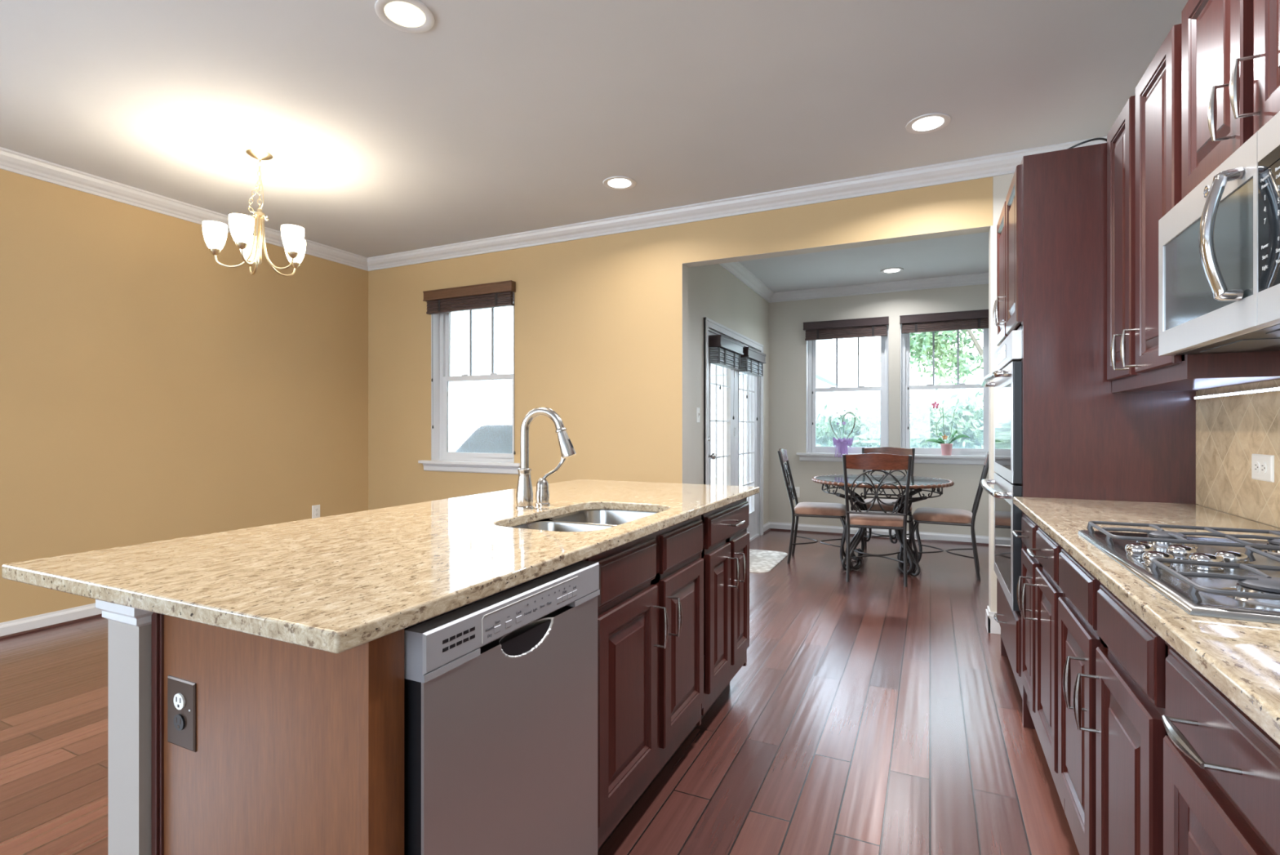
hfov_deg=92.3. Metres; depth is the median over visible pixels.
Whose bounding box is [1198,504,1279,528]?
wall
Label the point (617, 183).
recessed light
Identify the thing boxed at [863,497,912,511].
seat cushion
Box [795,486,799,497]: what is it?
wall outlet
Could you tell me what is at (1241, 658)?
countertop
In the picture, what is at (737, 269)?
trim
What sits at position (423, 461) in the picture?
trim
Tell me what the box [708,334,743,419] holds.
door blind
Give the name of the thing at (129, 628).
wall
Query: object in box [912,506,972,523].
seat cushion
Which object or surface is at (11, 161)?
trim
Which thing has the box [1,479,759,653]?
countertop
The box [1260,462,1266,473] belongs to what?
socket
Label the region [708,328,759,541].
trim
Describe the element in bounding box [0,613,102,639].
trim
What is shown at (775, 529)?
trim
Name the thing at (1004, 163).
trim
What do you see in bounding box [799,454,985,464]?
trim
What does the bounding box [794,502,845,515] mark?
seat cushion
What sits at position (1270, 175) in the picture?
print
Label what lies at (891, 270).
recessed light
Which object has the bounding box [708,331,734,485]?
door
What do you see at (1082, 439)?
tall cabinet
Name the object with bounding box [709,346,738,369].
shade
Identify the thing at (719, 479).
lawn
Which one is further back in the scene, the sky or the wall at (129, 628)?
the sky
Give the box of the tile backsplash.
[1195,378,1279,527]
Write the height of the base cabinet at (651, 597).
0.882 m
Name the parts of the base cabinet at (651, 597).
false drawer, door, handle, handle, false drawer, door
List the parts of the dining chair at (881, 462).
leg, leg, seat frame, rail, rail, leg, leg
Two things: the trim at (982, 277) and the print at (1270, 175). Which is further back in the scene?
the trim at (982, 277)
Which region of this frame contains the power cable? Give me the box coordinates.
[1066,137,1106,149]
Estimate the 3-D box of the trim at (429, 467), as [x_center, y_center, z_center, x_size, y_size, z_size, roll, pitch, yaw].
[-1.441,0.347,5.196,1.020,0.066,0.030,0,0,25]
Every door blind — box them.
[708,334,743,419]
[738,346,765,420]
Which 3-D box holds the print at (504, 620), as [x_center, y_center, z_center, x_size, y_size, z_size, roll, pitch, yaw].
[-0.210,0.365,1.248,0.001,0.031,0.313,0,0,25]
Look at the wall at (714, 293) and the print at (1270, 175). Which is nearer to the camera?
the print at (1270, 175)
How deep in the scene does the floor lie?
2.37 m
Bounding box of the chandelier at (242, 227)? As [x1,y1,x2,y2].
[202,148,306,276]
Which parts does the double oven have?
control panel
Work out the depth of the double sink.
2.23 m
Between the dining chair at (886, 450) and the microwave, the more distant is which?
the dining chair at (886, 450)
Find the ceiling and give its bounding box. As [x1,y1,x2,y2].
[0,0,1188,307]
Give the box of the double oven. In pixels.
[980,329,1022,611]
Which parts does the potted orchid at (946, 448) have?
flower, pot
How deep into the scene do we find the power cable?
2.37 m
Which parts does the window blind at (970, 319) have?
cord, rail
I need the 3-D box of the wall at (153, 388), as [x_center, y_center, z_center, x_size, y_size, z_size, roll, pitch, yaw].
[-4.118,-0.180,2.534,0.150,2.740,7.370,0,0,25]
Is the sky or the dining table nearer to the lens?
the dining table
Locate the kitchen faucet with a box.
[515,407,576,508]
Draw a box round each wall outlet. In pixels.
[311,504,319,518]
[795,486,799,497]
[1251,453,1274,482]
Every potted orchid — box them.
[829,412,855,457]
[924,401,970,455]
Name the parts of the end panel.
scribe moulding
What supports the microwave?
attached to the upper cabinet at (1230, 49)
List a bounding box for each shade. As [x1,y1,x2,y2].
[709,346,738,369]
[738,357,761,376]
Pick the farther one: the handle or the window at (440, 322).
the window at (440, 322)
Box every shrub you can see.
[815,395,946,447]
[910,392,983,448]
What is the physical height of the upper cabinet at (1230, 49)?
0.528 m
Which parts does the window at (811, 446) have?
sash, sash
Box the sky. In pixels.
[711,338,839,477]
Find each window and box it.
[431,292,514,462]
[805,324,888,453]
[900,323,988,455]
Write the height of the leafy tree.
6.938 m
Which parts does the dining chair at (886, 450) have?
leg, leg, rail, rail, seat frame, leg, leg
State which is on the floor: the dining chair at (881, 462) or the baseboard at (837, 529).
the dining chair at (881, 462)
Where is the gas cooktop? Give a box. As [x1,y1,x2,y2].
[1077,520,1279,623]
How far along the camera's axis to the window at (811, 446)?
6.94 m
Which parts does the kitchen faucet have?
spout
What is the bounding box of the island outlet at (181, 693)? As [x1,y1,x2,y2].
[167,675,196,751]
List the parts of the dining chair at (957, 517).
leg, leg, seat frame, leg, leg, rail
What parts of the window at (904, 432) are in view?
sash, sash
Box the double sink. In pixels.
[511,509,657,531]
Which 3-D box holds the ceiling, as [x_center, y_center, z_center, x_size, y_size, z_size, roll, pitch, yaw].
[-0.783,-1.610,2.653,6.080,0.120,10.430,0,0,25]
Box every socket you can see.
[173,693,185,709]
[173,713,185,730]
[1253,461,1259,472]
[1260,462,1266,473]
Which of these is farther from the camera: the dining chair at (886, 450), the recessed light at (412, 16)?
the dining chair at (886, 450)
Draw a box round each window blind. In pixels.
[422,280,515,454]
[803,315,888,424]
[899,309,988,429]
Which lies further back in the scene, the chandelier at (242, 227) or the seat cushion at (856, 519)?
the seat cushion at (856, 519)
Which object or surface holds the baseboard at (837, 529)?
attached to the wall at (787, 335)
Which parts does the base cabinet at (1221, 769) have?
handle, door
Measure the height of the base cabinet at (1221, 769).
0.884 m
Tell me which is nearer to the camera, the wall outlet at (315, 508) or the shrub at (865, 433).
the wall outlet at (315, 508)
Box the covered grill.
[454,424,512,453]
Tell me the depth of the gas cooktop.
1.15 m
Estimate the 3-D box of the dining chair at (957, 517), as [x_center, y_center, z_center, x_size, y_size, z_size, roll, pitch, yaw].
[2.567,0.695,5.066,0.589,1.006,0.489,0,0,28]
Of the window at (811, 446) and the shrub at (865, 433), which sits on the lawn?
the shrub at (865, 433)
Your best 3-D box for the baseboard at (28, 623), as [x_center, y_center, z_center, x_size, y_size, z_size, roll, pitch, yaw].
[-4.037,1.144,2.512,0.014,0.092,7.100,0,0,25]
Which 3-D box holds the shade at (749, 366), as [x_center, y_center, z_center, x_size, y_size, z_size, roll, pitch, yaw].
[1.148,-0.619,6.352,0.081,0.138,0.650,0,0,25]
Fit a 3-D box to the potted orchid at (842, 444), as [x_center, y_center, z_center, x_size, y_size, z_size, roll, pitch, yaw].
[2.246,0.079,6.814,0.275,0.497,0.128,0,0,25]
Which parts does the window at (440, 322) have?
sash, sash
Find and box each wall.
[0,168,368,622]
[95,518,551,854]
[368,173,1013,612]
[688,263,768,524]
[768,283,988,535]
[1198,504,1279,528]
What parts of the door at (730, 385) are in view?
knob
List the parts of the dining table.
leg, leg, glass, leg, leg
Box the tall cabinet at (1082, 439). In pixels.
[992,142,1197,728]
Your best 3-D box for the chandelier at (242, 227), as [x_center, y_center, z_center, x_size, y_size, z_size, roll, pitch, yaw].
[-2.148,-1.219,3.504,0.516,0.660,0.501,0,0,25]
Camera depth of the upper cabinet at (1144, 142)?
1.90 m
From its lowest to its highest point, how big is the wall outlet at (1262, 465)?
0.075 m
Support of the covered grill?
on the wooden deck
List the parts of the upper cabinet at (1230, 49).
handle, handle, door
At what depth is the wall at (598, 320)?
4.66 m
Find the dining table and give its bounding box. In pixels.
[811,473,954,576]
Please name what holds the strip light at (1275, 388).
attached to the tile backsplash
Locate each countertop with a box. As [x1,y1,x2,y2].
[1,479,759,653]
[1013,496,1279,744]
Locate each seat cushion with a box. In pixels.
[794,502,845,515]
[845,510,903,526]
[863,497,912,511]
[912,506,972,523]
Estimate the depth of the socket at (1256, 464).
1.78 m
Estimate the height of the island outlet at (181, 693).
0.124 m
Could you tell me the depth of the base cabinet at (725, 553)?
2.49 m
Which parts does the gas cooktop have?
knob, knob, burner, knob, knob, knob, burner, burner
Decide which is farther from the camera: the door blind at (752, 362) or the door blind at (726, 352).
the door blind at (752, 362)
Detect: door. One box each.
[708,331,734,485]
[734,368,757,537]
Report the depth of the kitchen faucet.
2.08 m
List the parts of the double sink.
bowl, bowl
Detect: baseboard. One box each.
[0,602,102,635]
[763,521,769,532]
[768,521,988,543]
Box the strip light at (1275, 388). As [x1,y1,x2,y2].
[1194,386,1279,399]
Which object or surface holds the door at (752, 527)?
in the wall at (714, 293)
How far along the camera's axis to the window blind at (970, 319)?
6.35 m
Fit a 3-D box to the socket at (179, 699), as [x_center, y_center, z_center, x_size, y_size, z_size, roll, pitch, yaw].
[-0.845,0.502,1.127,0.031,0.029,0.003,0,0,25]
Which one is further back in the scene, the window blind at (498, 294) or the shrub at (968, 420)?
the shrub at (968, 420)
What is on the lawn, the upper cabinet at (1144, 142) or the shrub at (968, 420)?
the shrub at (968, 420)
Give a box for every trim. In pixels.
[0,146,368,271]
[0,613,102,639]
[367,136,1106,271]
[417,459,519,466]
[422,463,519,474]
[703,316,763,535]
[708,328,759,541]
[719,261,774,302]
[769,272,988,302]
[770,528,988,545]
[795,452,985,458]
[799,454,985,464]
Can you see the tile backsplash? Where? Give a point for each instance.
(1229, 429)
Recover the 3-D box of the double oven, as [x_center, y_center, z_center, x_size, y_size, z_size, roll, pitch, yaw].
[1.869,0.175,2.762,0.576,1.137,0.796,0,0,25]
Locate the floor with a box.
[0,529,1079,854]
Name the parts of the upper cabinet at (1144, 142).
handle, door, handle, door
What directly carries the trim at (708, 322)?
attached to the wall at (714, 293)
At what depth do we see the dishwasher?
1.17 m
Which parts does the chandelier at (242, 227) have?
lamp shade, arm, lamp shade, lamp shade, arm, arm, chain, stem, chain, arm, arm, lamp shade, lamp shade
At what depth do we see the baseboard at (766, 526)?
7.03 m
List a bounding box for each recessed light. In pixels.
[374,0,434,33]
[603,176,635,190]
[880,267,903,273]
[905,112,951,133]
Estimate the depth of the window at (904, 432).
6.55 m
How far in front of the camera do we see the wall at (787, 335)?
6.86 m
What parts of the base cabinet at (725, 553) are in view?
door, drawer, handle, handle, door, handle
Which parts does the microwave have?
handle, control panel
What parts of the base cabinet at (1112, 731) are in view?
handle, door, false drawer, handle, door, false drawer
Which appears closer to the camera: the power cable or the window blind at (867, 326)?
the power cable
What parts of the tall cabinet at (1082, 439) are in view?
handle, handle, handle, door, drawer, door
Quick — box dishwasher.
[404,559,599,854]
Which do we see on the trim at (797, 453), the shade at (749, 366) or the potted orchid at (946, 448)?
the potted orchid at (946, 448)
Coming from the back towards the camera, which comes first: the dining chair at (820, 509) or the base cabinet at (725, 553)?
the dining chair at (820, 509)
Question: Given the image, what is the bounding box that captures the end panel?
[151,612,404,854]
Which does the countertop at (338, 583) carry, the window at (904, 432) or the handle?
the handle
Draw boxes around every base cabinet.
[585,515,703,852]
[680,497,749,745]
[1012,513,1064,810]
[1057,548,1173,854]
[1161,648,1279,854]
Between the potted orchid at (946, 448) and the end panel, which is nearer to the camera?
the end panel
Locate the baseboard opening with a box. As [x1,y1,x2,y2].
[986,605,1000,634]
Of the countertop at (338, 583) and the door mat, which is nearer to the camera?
the countertop at (338, 583)
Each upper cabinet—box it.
[1106,23,1279,392]
[1181,0,1279,199]
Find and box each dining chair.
[777,448,846,567]
[842,453,912,586]
[858,446,915,552]
[911,451,988,580]
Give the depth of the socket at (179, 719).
1.13 m
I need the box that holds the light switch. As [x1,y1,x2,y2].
[696,407,700,422]
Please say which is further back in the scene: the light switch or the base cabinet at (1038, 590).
the light switch
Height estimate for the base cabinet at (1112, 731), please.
0.884 m
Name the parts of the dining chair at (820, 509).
rail, leg, leg, seat frame, leg, leg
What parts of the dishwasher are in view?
control panel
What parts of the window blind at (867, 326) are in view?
cord, rail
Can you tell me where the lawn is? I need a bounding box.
[448,448,746,485]
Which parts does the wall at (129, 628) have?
cap moulding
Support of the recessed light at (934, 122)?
in the ceiling
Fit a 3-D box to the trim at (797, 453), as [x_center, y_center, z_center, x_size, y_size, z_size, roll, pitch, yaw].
[2.738,0.301,6.614,2.060,0.026,0.151,0,0,25]
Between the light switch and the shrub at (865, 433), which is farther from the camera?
the shrub at (865, 433)
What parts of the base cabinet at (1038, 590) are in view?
handle, handle, handle, drawer, door, handle, door, drawer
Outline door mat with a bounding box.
[749,548,787,573]
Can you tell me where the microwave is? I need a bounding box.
[1158,111,1279,355]
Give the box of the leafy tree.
[874,328,982,398]
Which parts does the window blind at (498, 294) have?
cord, rail, cord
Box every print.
[485,585,576,636]
[1260,166,1279,270]

